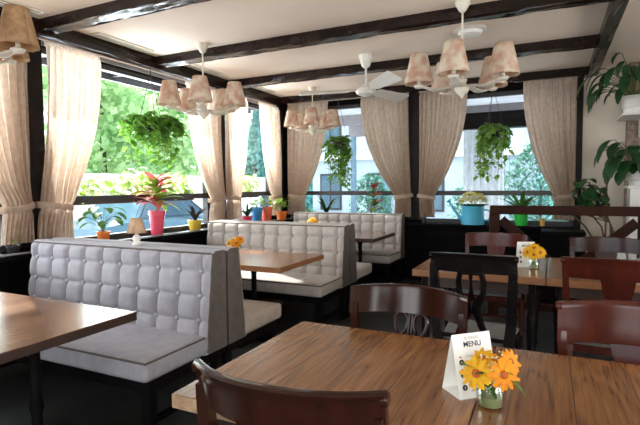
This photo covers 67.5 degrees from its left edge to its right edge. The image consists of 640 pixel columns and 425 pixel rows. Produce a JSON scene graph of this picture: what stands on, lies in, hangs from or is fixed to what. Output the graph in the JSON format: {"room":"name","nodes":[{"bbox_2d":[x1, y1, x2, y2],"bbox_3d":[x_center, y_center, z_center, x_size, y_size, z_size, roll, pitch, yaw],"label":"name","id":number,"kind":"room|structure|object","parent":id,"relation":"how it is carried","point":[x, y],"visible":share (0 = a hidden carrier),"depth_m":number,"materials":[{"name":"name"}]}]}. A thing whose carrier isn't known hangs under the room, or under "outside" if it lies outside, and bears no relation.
{"room":"restaurant","nodes":[
{"label":"restaurant","id":0,"kind":"room"},
{"bbox_2d":[0,45,276,295],"bbox_3d":[-2.758,-0.208,3.764,0.140,2.800,9.600,1,4,26],"label":"wall","id":1,"kind":"structure","parent":0,"point":[15,276],"depth_m":4.10,"materials":[{"name":"black paint"}]},
{"bbox_2d":[11,36,44,247],"bbox_3d":[-2.491,-0.627,4.060,0.070,1.840,0.290,1,4,26],"label":"trim","id":2,"kind":"structure","parent":1,"relation":"attached to","point":[34,67],"depth_m":4.10,"materials":[{"name":"brown wood"}]},
{"bbox_2d":[39,0,210,33],"bbox_3d":[-0.401,-1.544,3.160,4.285,0.101,0.154,1,4,26],"label":"trim","id":3,"kind":"structure","parent":1,"relation":"attached to","point":[116,10],"depth_m":3.73,"materials":[{"name":"brown wood"}]},
{"bbox_2d":[41,48,209,238],"bbox_3d":[-2.010,-0.634,5.301,0.104,1.770,2.340,1,4,26],"label":"window","id":4,"kind":"structure","parent":1,"relation":"in","point":[105,68],"depth_m":5.21,"materials":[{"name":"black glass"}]},
{"bbox_2d":[117,68,189,167],"bbox_3d":[-1.768,-1.000,5.072,0.698,1.057,0.722,2,4,32],"label":"hanging basket","id":5,"kind":"object","parent":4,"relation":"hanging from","point":[157,130],"visible":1,"depth_m":4.99,"materials":[{"name":"green plant"}]},
{"bbox_2d":[37,37,217,89],"bbox_3d":[-1.866,-1.549,5.172,0.020,0.020,2.450,1,4,26],"label":"curtain rod","id":6,"kind":"object","parent":1,"relation":"attached to","point":[40,38],"visible":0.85,"depth_m":4.74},
{"bbox_2d":[35,41,100,238],"bbox_3d":[-2.239,-0.626,4.322,0.151,1.705,0.700,1,4,26],"label":"curtain","id":7,"kind":"object","parent":6,"relation":"hanging from","point":[74,76],"visible":0.99,"depth_m":4.27,"materials":[{"name":"fabric"}]},
{"bbox_2d":[185,81,225,220],"bbox_3d":[-1.412,-0.726,6.031,0.156,1.705,0.701,1,4,26],"label":"curtain","id":8,"kind":"object","parent":6,"relation":"hanging from","point":[206,133],"visible":0.84,"depth_m":6.09,"materials":[{"name":"fabric"}]},
{"bbox_2d":[73,167,196,204],"bbox_3d":[-2.232,-0.309,5.425,0.335,0.420,2.328,1,4,26],"label":"window box","id":9,"kind":"object","parent":1,"relation":"attached to","point":[85,188],"visible":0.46,"depth_m":5.41,"materials":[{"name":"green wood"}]},
{"bbox_2d":[0,7,284,106],"bbox_3d":[-2.668,-1.533,3.553,0.154,0.132,9.440,1,4,26],"label":"trim","id":10,"kind":"structure","parent":1,"relation":"attached to","point":[73,38],"depth_m":4.92,"materials":[{"name":"brown wood"}]},
{"bbox_2d":[0,218,292,262],"bbox_3d":[-2.363,0.340,4.133,0.270,0.040,8.350,1,4,26],"label":"trim","id":11,"kind":"structure","parent":1,"relation":"attached to","point":[22,256],"depth_m":5.07,"materials":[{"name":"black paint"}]},
{"bbox_2d":[76,207,126,238],"bbox_3d":[-2.109,0.115,4.658,0.433,0.348,0.383,-1,3,-19],"label":"potted plant","id":12,"kind":"object","parent":11,"relation":"on","point":[102,234],"visible":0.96,"depth_m":4.61,"materials":[{"name":"green plant"}]},
{"bbox_2d":[130,172,184,234],"bbox_3d":[-1.804,-0.101,5.340,0.608,0.699,0.633,-3,4,-36],"label":"potted croton","id":13,"kind":"object","parent":11,"relation":"on","point":[156,217],"visible":0.96,"depth_m":5.29,"materials":[{"name":"plant"}]},
{"bbox_2d":[178,205,211,230],"bbox_3d":[-1.502,0.066,5.835,0.386,0.306,0.442,1,4,26],"label":"potted plant","id":14,"kind":"object","parent":11,"relation":"on","point":[195,223],"visible":0.91,"depth_m":5.78,"materials":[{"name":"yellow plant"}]},
{"bbox_2d":[249,197,265,220],"bbox_3d":[-0.930,-0.042,7.130,0.262,0.370,0.210,0,3,4],"label":"potted plant","id":15,"kind":"object","parent":11,"relation":"on","point":[258,210],"visible":0.8,"depth_m":7.07,"materials":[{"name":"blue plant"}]},
{"bbox_2d":[273,198,291,219],"bbox_3d":[-0.598,-0.053,7.503,0.326,0.347,0.276,-2,3,-19],"label":"potted plant","id":16,"kind":"object","parent":11,"relation":"on","point":[281,215],"visible":0.98,"depth_m":7.43,"materials":[{"name":"green plant"}]},
{"bbox_2d":[42,56,253,113],"bbox_3d":[-2.452,-1.573,5.037,0.460,0.140,6.700,1,4,26],"label":"awning","id":17,"kind":"object","parent":1,"relation":"attached to","point":[104,75],"visible":0.14,"depth_m":5.76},
{"bbox_2d":[41,40,272,105],"bbox_3d":[-2.162,-1.525,4.766,0.020,0.050,6.660,1,4,26],"label":"trim","id":18,"kind":"structure","parent":1,"relation":"attached to","point":[105,60],"depth_m":5.18,"materials":[{"name":"wood"}]},
{"bbox_2d":[212,87,226,213],"bbox_3d":[-1.357,-0.765,6.412,0.070,1.840,0.220,1,4,26],"label":"trim","id":19,"kind":"structure","parent":1,"relation":"attached to","point":[222,116],"depth_m":6.45,"materials":[{"name":"brown wood"}]},
{"bbox_2d":[200,174,259,197],"bbox_3d":[-1.337,-0.402,7.271,0.326,0.391,1.336,1,4,26],"label":"window box","id":20,"kind":"object","parent":1,"relation":"attached to","point":[247,183],"visible":0.24,"depth_m":7.61,"materials":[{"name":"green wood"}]},
{"bbox_2d":[236,103,271,219],"bbox_3d":[-1.112,-0.743,7.163,0.104,1.770,1.320,1,4,26],"label":"window","id":21,"kind":"structure","parent":1,"relation":"in","point":[266,193],"depth_m":7.42,"materials":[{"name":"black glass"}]},
{"bbox_2d":[244,96,275,105],"bbox_3d":[-0.994,-1.656,6.980,0.020,0.020,1.370,1,4,26],"label":"curtain rod","id":22,"kind":"object","parent":1,"relation":"attached to","point":[244,96],"visible":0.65,"depth_m":7.15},
{"bbox_2d":[225,98,247,219],"bbox_3d":[-1.128,-0.761,6.624,0.152,1.705,0.542,1,4,26],"label":"curtain","id":23,"kind":"object","parent":22,"relation":"hanging from","point":[236,123],"visible":0.8,"depth_m":6.54,"materials":[{"name":"fabric"}]},
{"bbox_2d":[258,102,281,214],"bbox_3d":[-0.752,-0.807,7.403,0.153,1.705,0.591,1,4,26],"label":"curtain","id":24,"kind":"object","parent":22,"relation":"hanging from","point":[270,128],"visible":0.89,"depth_m":7.43,"materials":[{"name":"fabric"}]},
{"bbox_2d":[274,105,284,216],"bbox_3d":[-0.671,-0.847,7.800,0.100,1.840,0.180,1,4,26],"label":"trim","id":25,"kind":"structure","parent":1,"relation":"attached to","point":[281,108],"depth_m":7.81,"materials":[{"name":"brown wood"}]},
{"bbox_2d":[156,0,612,67],"bbox_3d":[0.172,-1.613,4.348,4.285,0.101,0.154,1,4,26],"label":"ceiling beam","id":26,"kind":"structure","parent":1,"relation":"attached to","point":[497,9],"depth_m":4.13,"materials":[{"name":"brown wood"}]},
{"bbox_2d":[229,34,598,87],"bbox_3d":[0.744,-1.683,5.535,4.285,0.101,0.154,1,4,26],"label":"beam","id":27,"kind":"structure","parent":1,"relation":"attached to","point":[589,41],"depth_m":5.40,"materials":[{"name":"brown wood"}]},
{"bbox_2d":[148,210,164,234],"bbox_3d":[-1.822,0.113,5.354,0.184,0.270,0.184,1,4,26],"label":"pot","id":28,"kind":"object","parent":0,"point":[156,217],"depth_m":5.29,"materials":[{"name":"pink ceramic"}]},
{"bbox_2d":[0,276,614,424],"bbox_3d":[0.551,1.308,2.179,7.650,0.100,9.860,1,4,26],"label":"floor","id":29,"kind":"structure","parent":0,"point":[67,399],"depth_m":3.32,"materials":[{"name":"stone"}]},
{"bbox_2d":[0,292,136,424],"bbox_3d":[-1.758,0.882,2.478,1.515,0.750,0.680,1,4,26],"label":"dining table","id":30,"kind":"object","parent":29,"relation":"on","point":[29,325],"visible":1,"depth_m":2.26,"materials":[{"name":"brown wood"}]},
{"bbox_2d":[0,239,226,424],"bbox_3d":[-1.519,0.728,3.143,1.723,0.982,0.700,1,4,26],"label":"bench","id":31,"kind":"object","parent":29,"relation":"on","point":[177,295],"visible":0.8,"depth_m":3.01,"materials":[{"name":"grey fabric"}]},
{"bbox_2d":[40,324,207,382],"bbox_3d":[-1.555,0.803,3.076,1.720,0.120,0.540,1,4,26],"label":"seat cushion","id":32,"kind":"object","parent":31,"relation":"on","point":[140,353],"depth_m":2.71,"materials":[{"name":"grey fabric"}]},
{"bbox_2d":[126,218,146,244],"bbox_3d":[-1.266,0.132,3.303,0.134,0.185,0.134,1,4,26],"label":"table lamp","id":33,"kind":"object","parent":31,"relation":"on","point":[136,226],"visible":1,"depth_m":3.27,"materials":[{"name":"fabric"}]},
{"bbox_2d":[52,237,280,364],"bbox_3d":[-1.218,0.691,3.774,1.723,0.982,0.700,1,4,26],"label":"bench","id":34,"kind":"object","parent":29,"relation":"on","point":[247,320],"visible":0.12,"depth_m":3.24,"materials":[{"name":"beige fabric"}]},
{"bbox_2d":[243,299,280,333],"bbox_3d":[-1.182,0.757,3.849,1.720,0.120,0.540,1,4,26],"label":"seat cushion","id":35,"kind":"object","parent":34,"relation":"on","point":[258,315],"depth_m":3.51,"materials":[{"name":"beige fabric"}]},
{"bbox_2d":[207,221,349,323],"bbox_3d":[-0.613,0.617,5.023,1.723,0.982,0.700,1,4,26],"label":"bench","id":36,"kind":"object","parent":29,"relation":"on","point":[318,282],"visible":0.7,"depth_m":4.89,"materials":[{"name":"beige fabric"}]},
{"bbox_2d":[241,270,342,297],"bbox_3d":[-0.648,0.692,4.956,1.720,0.120,0.540,1,4,26],"label":"seat cushion","id":37,"kind":"object","parent":36,"relation":"on","point":[291,283],"depth_m":4.61,"materials":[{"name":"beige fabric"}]},
{"bbox_2d":[239,249,323,347],"bbox_3d":[-0.843,0.768,4.426,1.570,0.750,0.810,1,4,26],"label":"dining table","id":38,"kind":"object","parent":29,"relation":"on","point":[255,261],"visible":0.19,"depth_m":4.18,"materials":[{"name":"brown wood"}]},
{"bbox_2d":[191,358,390,424],"bbox_3d":[-0.020,0.846,1.385,0.546,0.926,0.596,1,3,24],"label":"dining chair","id":39,"kind":"object","parent":29,"relation":"on","point":[240,401],"visible":1,"depth_m":1.09,"materials":[{"name":"brown wood"}]},
{"bbox_2d":[217,220,371,316],"bbox_3d":[-0.312,0.580,5.654,1.723,0.982,0.700,1,4,26],"label":"bench","id":40,"kind":"object","parent":29,"relation":"on","point":[359,271],"visible":0.06,"depth_m":5.10,"materials":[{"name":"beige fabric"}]},
{"bbox_2d":[356,262,371,278],"bbox_3d":[-0.275,0.647,5.729,1.720,0.120,0.540,1,4,26],"label":"seat cushion","id":41,"kind":"object","parent":40,"relation":"on","point":[363,270],"depth_m":5.39,"materials":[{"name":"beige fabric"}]},
{"bbox_2d":[172,321,494,424],"bbox_3d":[0.117,0.912,1.690,0.848,0.750,0.865,1,4,26],"label":"dining table","id":42,"kind":"object","parent":29,"relation":"on","point":[307,355],"visible":0.67,"depth_m":1.65,"materials":[{"name":"brown wood"}]},
{"bbox_2d":[442,331,497,399],"bbox_3d":[0.459,0.457,1.464,0.135,0.180,0.095,-1,3,-18],"label":"menu card","id":43,"kind":"object","parent":42,"relation":"on","point":[462,347],"visible":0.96,"depth_m":1.45,"materials":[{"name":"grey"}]},
{"bbox_2d":[294,212,404,282],"bbox_3d":[0.281,0.508,6.876,1.723,0.982,0.700,1,4,26],"label":"bench","id":44,"kind":"object","parent":29,"relation":"on","point":[387,253],"visible":0.44,"depth_m":6.76,"materials":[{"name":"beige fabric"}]},
{"bbox_2d":[356,248,400,263],"bbox_3d":[0.245,0.583,6.809,1.720,0.120,0.540,1,4,26],"label":"seat cushion","id":45,"kind":"object","parent":44,"relation":"on","point":[369,255],"depth_m":6.36,"materials":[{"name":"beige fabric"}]},
{"bbox_2d":[350,231,394,289],"bbox_3d":[0.117,0.651,6.419,1.570,0.750,0.860,1,4,26],"label":"dining table","id":46,"kind":"object","parent":29,"relation":"on","point":[360,236],"visible":0.13,"depth_m":6.18,"materials":[{"name":"brown wood"}]},
{"bbox_2d":[349,283,468,336],"bbox_3d":[0.315,0.813,2.066,0.550,0.910,0.593,1,4,29],"label":"dining chair","id":47,"kind":"object","parent":29,"relation":"on","point":[423,301],"visible":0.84,"depth_m":2.26,"materials":[{"name":"brown wood"}]},
{"bbox_2d":[429,252,521,349],"bbox_3d":[0.987,0.717,3.008,0.506,0.992,0.578,1,4,28],"label":"dining chair","id":48,"kind":"object","parent":29,"relation":"on","point":[507,335],"visible":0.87,"depth_m":2.78,"materials":[{"name":"black paint"}]},
{"bbox_2d":[412,252,546,350],"bbox_3d":[1.329,0.782,3.891,0.910,0.750,1.030,1,4,26],"label":"dining table","id":49,"kind":"object","parent":29,"relation":"on","point":[529,280],"visible":0.56,"depth_m":3.40,"materials":[{"name":"brown wood"}]},
{"bbox_2d":[516,242,535,266],"bbox_3d":[1.586,0.320,3.690,0.130,0.190,0.080,0,3,6],"label":"menu card","id":50,"kind":"object","parent":49,"relation":"on","point":[523,261],"visible":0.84,"depth_m":3.67,"materials":[{"name":"grey"}]},
{"bbox_2d":[521,243,546,268],"bbox_3d":[1.598,0.323,3.579,0.166,0.192,0.104,0,3,8],"label":"jar","id":51,"kind":"object","parent":49,"relation":"on","point":[533,251],"visible":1,"depth_m":3.56,"materials":[{"name":"clear glass"}]},
{"bbox_2d":[462,232,527,347],"bbox_3d":[1.570,0.668,4.351,0.550,0.930,0.568,1,4,26],"label":"dining chair","id":52,"kind":"object","parent":29,"relation":"on","point":[496,242],"visible":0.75,"depth_m":4.49,"materials":[{"name":"brown wood"}]},
{"bbox_2d":[470,347,639,424],"bbox_3d":[0.885,0.927,1.321,0.848,0.750,0.865,1,4,26],"label":"dining table","id":53,"kind":"object","parent":29,"relation":"on","point":[557,389],"visible":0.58,"depth_m":1.44,"materials":[{"name":"brown wood"}]},
{"bbox_2d":[459,348,524,408],"bbox_3d":[0.488,0.468,1.359,0.176,0.163,0.119,1,4,26],"label":"jar","id":54,"kind":"object","parent":53,"relation":"on","point":[504,369],"visible":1,"depth_m":1.34,"materials":[{"name":"clear glass"}]},
{"bbox_2d":[540,228,585,303],"bbox_3d":[2.745,0.631,5.431,0.440,0.860,0.415,1,4,26],"label":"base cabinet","id":55,"kind":"object","parent":29,"relation":"on","point":[556,243],"visible":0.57,"depth_m":5.27,"materials":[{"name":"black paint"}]},
{"bbox_2d":[488,205,639,314],"bbox_3d":[2.946,0.528,4.503,2.575,1.165,0.080,1,4,26],"label":"railing","id":56,"kind":"object","parent":29,"relation":"on","point":[495,222],"visible":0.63,"depth_m":4.76,"materials":[{"name":"brown wood"}]},
{"bbox_2d":[570,178,614,236],"bbox_3d":[3.103,0.300,5.402,0.534,1.520,0.431,1,4,26],"label":"monstera","id":57,"kind":"object","parent":29,"relation":"on","point":[590,193],"visible":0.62,"depth_m":5.35,"materials":[{"name":"plant"}]},
{"bbox_2d":[546,258,639,353],"bbox_3d":[2.151,0.798,3.495,0.906,0.750,1.030,1,4,26],"label":"dining table","id":58,"kind":"object","parent":29,"relation":"on","point":[580,288],"visible":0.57,"depth_m":3.19,"materials":[{"name":"brown wood"}]},
{"bbox_2d":[556,299,639,364],"bbox_3d":[1.175,0.829,1.749,0.576,0.900,0.578,1,4,26],"label":"dining chair","id":59,"kind":"object","parent":29,"relation":"on","point":[616,323],"visible":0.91,"depth_m":1.99,"materials":[{"name":"brown wood"}]},
{"bbox_2d":[561,256,639,356],"bbox_3d":[1.771,0.727,2.886,0.576,0.970,0.578,1,4,29],"label":"dining chair","id":60,"kind":"object","parent":29,"relation":"on","point":[619,278],"visible":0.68,"depth_m":2.68,"materials":[{"name":"brown wood"}]},
{"bbox_2d":[569,236,639,356],"bbox_3d":[2.320,0.687,3.857,0.566,0.936,0.568,1,4,26],"label":"dining chair","id":61,"kind":"object","parent":29,"relation":"on","point":[604,247],"visible":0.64,"depth_m":4.05,"materials":[{"name":"brown wood"}]},
{"bbox_2d":[624,186,639,259],"bbox_3d":[3.549,0.381,5.315,0.300,1.360,0.300,1,4,26],"label":"pedestal","id":62,"kind":"object","parent":29,"relation":"on","point":[633,192],"visible":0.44,"depth_m":5.22,"materials":[{"name":"white ceramic"}]},
{"bbox_2d":[594,139,639,185],"bbox_3d":[3.436,-0.545,5.225,0.765,0.505,0.631,1,4,26],"label":"potted plant","id":63,"kind":"object","parent":62,"relation":"on","point":[629,169],"visible":1,"depth_m":5.19,"materials":[{"name":"green plant"}]},
{"bbox_2d":[0,0,639,96],"bbox_3d":[0.530,-1.588,2.019,7.650,0.100,9.860,1,4,26],"label":"ceiling","id":64,"kind":"structure","parent":0,"point":[214,23],"depth_m":4.43,"materials":[{"name":"beige paint"}]},
{"bbox_2d":[0,4,39,64],"bbox_3d":[-2.094,-1.211,2.838,0.751,0.705,0.760,1,4,26],"label":"chandelier","id":65,"kind":"object","parent":64,"relation":"hanging from","point":[18,37],"visible":1,"depth_m":2.81,"materials":[{"name":"beige fabric"}]},
{"bbox_2d":[0,0,46,16],"bbox_3d":[-2.393,-1.600,3.683,0.180,0.016,0.500,1,4,26],"label":"ceiling vent","id":66,"kind":"object","parent":64,"relation":"in","point":[34,12],"visible":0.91,"depth_m":3.76,"materials":[{"name":"white metal"}]},
{"bbox_2d":[91,32,153,52],"bbox_3d":[-1.923,-1.661,4.704,0.120,0.014,0.670,1,4,26],"label":"ceiling vent","id":67,"kind":"object","parent":64,"relation":"in","point":[100,35],"visible":1,"depth_m":4.67,"materials":[{"name":"white metal"}]},
{"bbox_2d":[157,43,246,119],"bbox_3d":[-1.158,-1.308,4.826,0.854,0.745,0.833,1,4,26],"label":"chandelier","id":68,"kind":"object","parent":64,"relation":"hanging from","point":[192,100],"visible":1,"depth_m":4.67,"materials":[{"name":"beige fabric"}]},
{"bbox_2d":[284,87,340,135],"bbox_3d":[-0.086,-1.456,6.915,0.801,0.695,0.811,1,4,26],"label":"chandelier","id":69,"kind":"object","parent":64,"relation":"hanging from","point":[330,120],"visible":0.99,"depth_m":6.76,"materials":[{"name":"beige fabric"}]},
{"bbox_2d":[321,98,354,190],"bbox_3d":[0.262,-0.990,7.028,0.475,1.363,0.467,-2,3,-20],"label":"hanging basket","id":70,"kind":"object","parent":64,"relation":"hanging from","point":[337,144],"visible":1,"depth_m":6.97,"materials":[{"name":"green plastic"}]},
{"bbox_2d":[329,141,348,149],"bbox_3d":[0.274,-0.976,7.037,0.300,0.112,0.300,1,4,26],"label":"hanging planter","id":71,"kind":"object","parent":70,"relation":"on","point":[339,145],"depth_m":6.92,"materials":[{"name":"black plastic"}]},
{"bbox_2d":[299,53,408,102],"bbox_3d":[0.442,-1.497,5.331,1.298,0.445,1.335,1,4,26],"label":"ceiling fan","id":72,"kind":"object","parent":64,"relation":"hanging from","point":[387,78],"visible":1,"depth_m":5.19,"materials":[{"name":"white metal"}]},
{"bbox_2d":[404,0,519,97],"bbox_3d":[1.091,-1.262,3.702,0.855,0.745,0.830,1,4,26],"label":"chandelier","id":73,"kind":"object","parent":64,"relation":"hanging from","point":[449,78],"visible":1,"depth_m":3.61,"materials":[{"name":"beige fabric"}]},
{"bbox_2d":[453,24,486,37],"bbox_3d":[1.372,-1.642,4.378,0.300,0.064,0.300,1,4,26],"label":"ceiling lamp","id":74,"kind":"object","parent":64,"relation":"attached to","point":[472,30],"visible":0.94,"depth_m":4.30,"materials":[{"name":"white ceramic"}]},
{"bbox_2d":[458,28,482,37],"bbox_3d":[1.372,-1.632,4.379,0.220,0.044,0.220,1,4,26],"label":"diffuser","id":75,"kind":"object","parent":74,"relation":"attached to","point":[467,32],"depth_m":4.31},
{"bbox_2d":[472,91,515,182],"bbox_3d":[2.216,-1.007,6.090,0.499,1.254,0.497,0,3,12],"label":"hanging basket","id":76,"kind":"object","parent":64,"relation":"hanging from","point":[488,135],"visible":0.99,"depth_m":6.05,"materials":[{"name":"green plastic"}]},
{"bbox_2d":[482,130,502,139],"bbox_3d":[2.202,-0.982,6.107,0.280,0.105,0.280,1,4,26],"label":"bowl","id":77,"kind":"object","parent":76,"relation":"on","point":[496,136],"depth_m":6.00,"materials":[{"name":"black plastic"}]},
{"bbox_2d":[587,0,628,76],"bbox_3d":[1.301,-1.466,1.643,0.118,0.113,9.440,1,4,26],"label":"ceiling beam","id":78,"kind":"structure","parent":64,"relation":"attached to","point":[615,10],"depth_m":4.18,"materials":[{"name":"brown wood"}]},
{"bbox_2d":[284,66,626,289],"bbox_3d":[2.623,-0.394,6.417,7.250,2.800,0.140,1,4,26],"label":"wall","id":79,"kind":"structure","parent":0,"point":[600,125],"depth_m":5.99,"materials":[{"name":"beige paint"}]},
{"bbox_2d":[291,104,393,217],"bbox_3d":[0.390,-0.771,7.471,1.920,1.770,0.104,1,4,26],"label":"window","id":80,"kind":"structure","parent":79,"relation":"in","point":[354,106],"depth_m":7.41,"materials":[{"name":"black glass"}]},
{"bbox_2d":[287,92,408,104],"bbox_3d":[0.372,-1.715,7.235,1.980,0.020,0.020,1,4,26],"label":"curtain rod","id":81,"kind":"object","parent":79,"relation":"attached to","point":[408,92],"visible":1,"depth_m":7.31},
{"bbox_2d":[287,101,327,213],"bbox_3d":[-0.206,-0.837,7.512,0.712,1.745,0.150,1,4,26],"label":"curtain","id":82,"kind":"object","parent":81,"relation":"hanging from","point":[304,149],"visible":0.75,"depth_m":7.55,"materials":[{"name":"fabric"}]},
{"bbox_2d":[361,96,412,216],"bbox_3d":[0.957,-0.814,6.951,0.791,1.745,0.153,1,4,26],"label":"curtain","id":83,"kind":"object","parent":81,"relation":"hanging from","point":[385,122],"visible":0.96,"depth_m":6.92,"materials":[{"name":"fabric"}]},
{"bbox_2d":[405,92,420,219],"bbox_3d":[1.326,-0.812,6.900,0.240,1.840,0.070,1,4,26],"label":"trim","id":84,"kind":"structure","parent":79,"relation":"attached to","point":[413,99],"depth_m":6.85,"materials":[{"name":"brown wood"}]},
{"bbox_2d":[288,219,572,229],"bbox_3d":[1.350,0.162,6.863,4.030,0.040,0.220,1,4,26],"label":"trim","id":85,"kind":"structure","parent":79,"relation":"attached to","point":[438,224],"depth_m":6.43,"materials":[{"name":"black paint"}]},
{"bbox_2d":[365,183,386,211],"bbox_3d":[0.825,-0.155,7.084,0.322,0.575,0.362,-2,4,-33],"label":"potted croton","id":86,"kind":"object","parent":85,"relation":"on","point":[375,202],"visible":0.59,"depth_m":7.06,"materials":[{"name":"green plant"}]},
{"bbox_2d":[446,191,489,224],"bbox_3d":[2.009,-0.066,6.434,0.518,0.452,0.408,-1,3,-5],"label":"watering can","id":87,"kind":"object","parent":85,"relation":"on","point":[471,214],"visible":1,"depth_m":6.34,"materials":[{"name":"blue metal"}]},
{"bbox_2d":[498,190,547,225],"bbox_3d":[2.624,-0.060,6.227,0.622,0.455,0.698,1,4,26],"label":"potted plant","id":88,"kind":"object","parent":85,"relation":"on","point":[520,220],"visible":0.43,"depth_m":6.15,"materials":[{"name":"green plant"}]},
{"bbox_2d":[281,66,588,104],"bbox_3d":[1.287,-1.753,6.809,4.415,0.110,0.184,1,4,26],"label":"trim","id":89,"kind":"structure","parent":79,"relation":"attached to","point":[577,71],"depth_m":6.36,"materials":[{"name":"brown wood"}]},
{"bbox_2d":[417,92,466,216],"bbox_3d":[1.672,-0.801,6.607,0.683,1.745,0.153,1,4,26],"label":"curtain","id":90,"kind":"object","parent":89,"relation":"hanging from","point":[441,117],"visible":0.96,"depth_m":6.64,"materials":[{"name":"fabric"}]},
{"bbox_2d":[425,232,540,260],"bbox_3d":[2.354,0.594,6.510,1.860,0.580,0.030,1,4,26],"label":"trim","id":91,"kind":"structure","parent":79,"relation":"attached to","point":[426,233],"depth_m":6.72,"materials":[{"name":"black paint"}]},
{"bbox_2d":[426,90,572,225],"bbox_3d":[2.363,-0.733,6.522,1.940,1.770,0.104,1,4,26],"label":"window","id":92,"kind":"structure","parent":79,"relation":"in","point":[517,92],"depth_m":6.42,"materials":[{"name":"black wood"}]},
{"bbox_2d":[514,76,578,82],"bbox_3d":[2.868,-1.687,6.033,0.780,0.020,0.020,1,4,26],"label":"curtain rod","id":93,"kind":"object","parent":79,"relation":"attached to","point":[573,76],"visible":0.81,"depth_m":5.99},
{"bbox_2d":[523,77,577,220],"bbox_3d":[2.891,-0.787,6.023,0.641,1.765,0.148,1,4,26],"label":"curtain","id":94,"kind":"object","parent":93,"relation":"hanging from","point":[550,106],"visible":0.93,"depth_m":6.00,"materials":[{"name":"fabric"}]},
{"bbox_2d":[573,77,583,228],"bbox_3d":[3.240,-0.336,6.017,0.080,2.720,0.050,1,4,26],"label":"trim","id":95,"kind":"structure","parent":79,"relation":"attached to","point":[579,124],"depth_m":5.96,"materials":[{"name":"brown wood"}]},
{"bbox_2d":[616,112,639,136],"bbox_3d":[3.603,-0.972,5.329,0.480,0.220,0.575,1,4,26],"label":"wall shelf","id":96,"kind":"object","parent":79,"relation":"attached to","point":[624,116],"visible":1,"depth_m":5.36,"materials":[{"name":"white wood"}]},
{"bbox_2d":[576,52,639,113],"bbox_3d":[3.334,-1.404,5.187,0.776,0.670,0.900,-3,4,-41],"label":"potted plant","id":97,"kind":"object","parent":96,"relation":"on","point":[630,102],"visible":0.94,"depth_m":5.16,"materials":[{"name":"green plant"}]},
{"bbox_2d":[623,62,639,237],"bbox_3d":[3.720,-0.364,5.723,0.130,2.800,0.160,1,4,26],"label":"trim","id":98,"kind":"structure","parent":79,"relation":"attached to","point":[631,136],"depth_m":5.63,"materials":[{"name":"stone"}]},
{"bbox_2d":[476,387,504,408],"bbox_3d":[0.485,0.509,1.366,0.078,0.082,0.078,1,4,26],"label":"jar","id":99,"kind":"object","parent":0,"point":[485,398],"depth_m":1.34,"materials":[{"name":"clear glass"}]},
{"bbox_3d":[-2.777,-1.438,3.283,0.020,0.020,1.650,1,4,26],"label":"curtain rod","id":100,"kind":"object","parent":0,"visible":0},
{"bbox_2d":[0,62,35,244],"bbox_3d":[-2.518,-0.592,3.742,0.152,1.705,0.571,1,4,26],"label":"curtain","id":101,"kind":"object","parent":100,"relation":"hanging from","point":[16,201],"visible":0.91,"depth_m":3.85,"materials":[{"name":"fabric"}]},
{"label":"outside","id":102,"kind":"structure","parent":0,"visible":0},
{"bbox_3d":[-3.660,0.584,21.255,65.000,0.200,55.000,1,4,26],"label":"ground","id":103,"kind":"structure","parent":102,"visible":0},
{"bbox_2d":[42,65,172,174],"bbox_3d":[-8.366,-3.222,18.224,4.672,7.811,4.898,1,4,26],"label":"tree","id":104,"kind":"object","parent":103,"relation":"on","point":[115,97],"visible":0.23,"depth_m":17.97,"materials":[{"name":"green plant"}]},
{"bbox_2d":[73,200,202,236],"bbox_3d":[-4.372,0.307,11.687,1.780,1.420,4.100,1,4,26],"label":"car","id":105,"kind":"object","parent":103,"relation":"on","point":[172,214],"visible":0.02,"depth_m":10.88,"materials":[{"name":"blue paint"}]},
{"bbox_2d":[125,86,200,175],"bbox_3d":[-7.754,-3.424,24.035,5.341,7.660,5.250,1,4,26],"label":"tree","id":106,"kind":"object","parent":103,"relation":"on","point":[186,153],"visible":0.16,"depth_m":22.65,"materials":[{"name":"green plant"}]},
{"bbox_2d":[73,173,265,220],"bbox_3d":[-5.603,-0.239,16.029,0.200,2.050,22.000,1,4,26],"label":"wall","id":107,"kind":"structure","parent":103,"relation":"on","point":[78,211],"depth_m":15.18,"materials":[{"name":"white"}]},
{"bbox_2d":[226,196,265,215],"bbox_3d":[-2.391,0.015,16.718,1.780,1.420,4.100,1,3,24],"label":"car","id":108,"kind":"object","parent":103,"relation":"on","point":[244,201],"visible":0.02,"depth_m":15.83,"materials":[{"name":"white paint"}]},
{"bbox_2d":[244,110,264,176],"bbox_3d":[-3.207,-2.759,24.559,2.412,6.114,2.436,1,4,26],"label":"tree","id":109,"kind":"object","parent":103,"relation":"on","point":[254,161],"visible":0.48,"depth_m":24.10,"materials":[{"name":"green plant"}]},
{"bbox_2d":[346,173,393,212],"bbox_3d":[1.290,-0.025,12.192,1.369,1.944,1.330,1,4,26],"label":"shrub","id":110,"kind":"object","parent":103,"relation":"on","point":[371,176],"visible":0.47,"depth_m":11.91,"materials":[{"name":"green plant"}]},
{"bbox_2d":[327,95,526,212],"bbox_3d":[2.693,-0.386,8.351,6.000,3.070,3.400,1,4,26],"label":"porch roof","id":111,"kind":"structure","parent":103,"relation":"on","point":[511,108],"depth_m":8.22,"materials":[{"name":"white wood"}]},
{"bbox_2d":[463,130,503,219],"bbox_3d":[2.938,-0.618,8.620,0.700,1.900,0.100,1,4,26],"label":"curtain","id":112,"kind":"object","parent":111,"relation":"hanging from","point":[480,184],"visible":0.34,"depth_m":8.64,"materials":[{"name":"fabric"}]},
{"bbox_2d":[313,126,551,219],"bbox_3d":[5.336,-2.306,16.191,12.700,6.000,0.800,1,4,26],"label":"building","id":113,"kind":"structure","parent":103,"relation":"on","point":[453,180],"depth_m":17.76,"materials":[{"name":"white concrete"}]},
{"bbox_2d":[504,142,567,220],"bbox_3d":[4.928,-0.317,10.732,1.813,2.636,1.720,1,4,26],"label":"shrub","id":114,"kind":"object","parent":103,"relation":"on","point":[526,155],"visible":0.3,"depth_m":10.64,"materials":[{"name":"green plant"}]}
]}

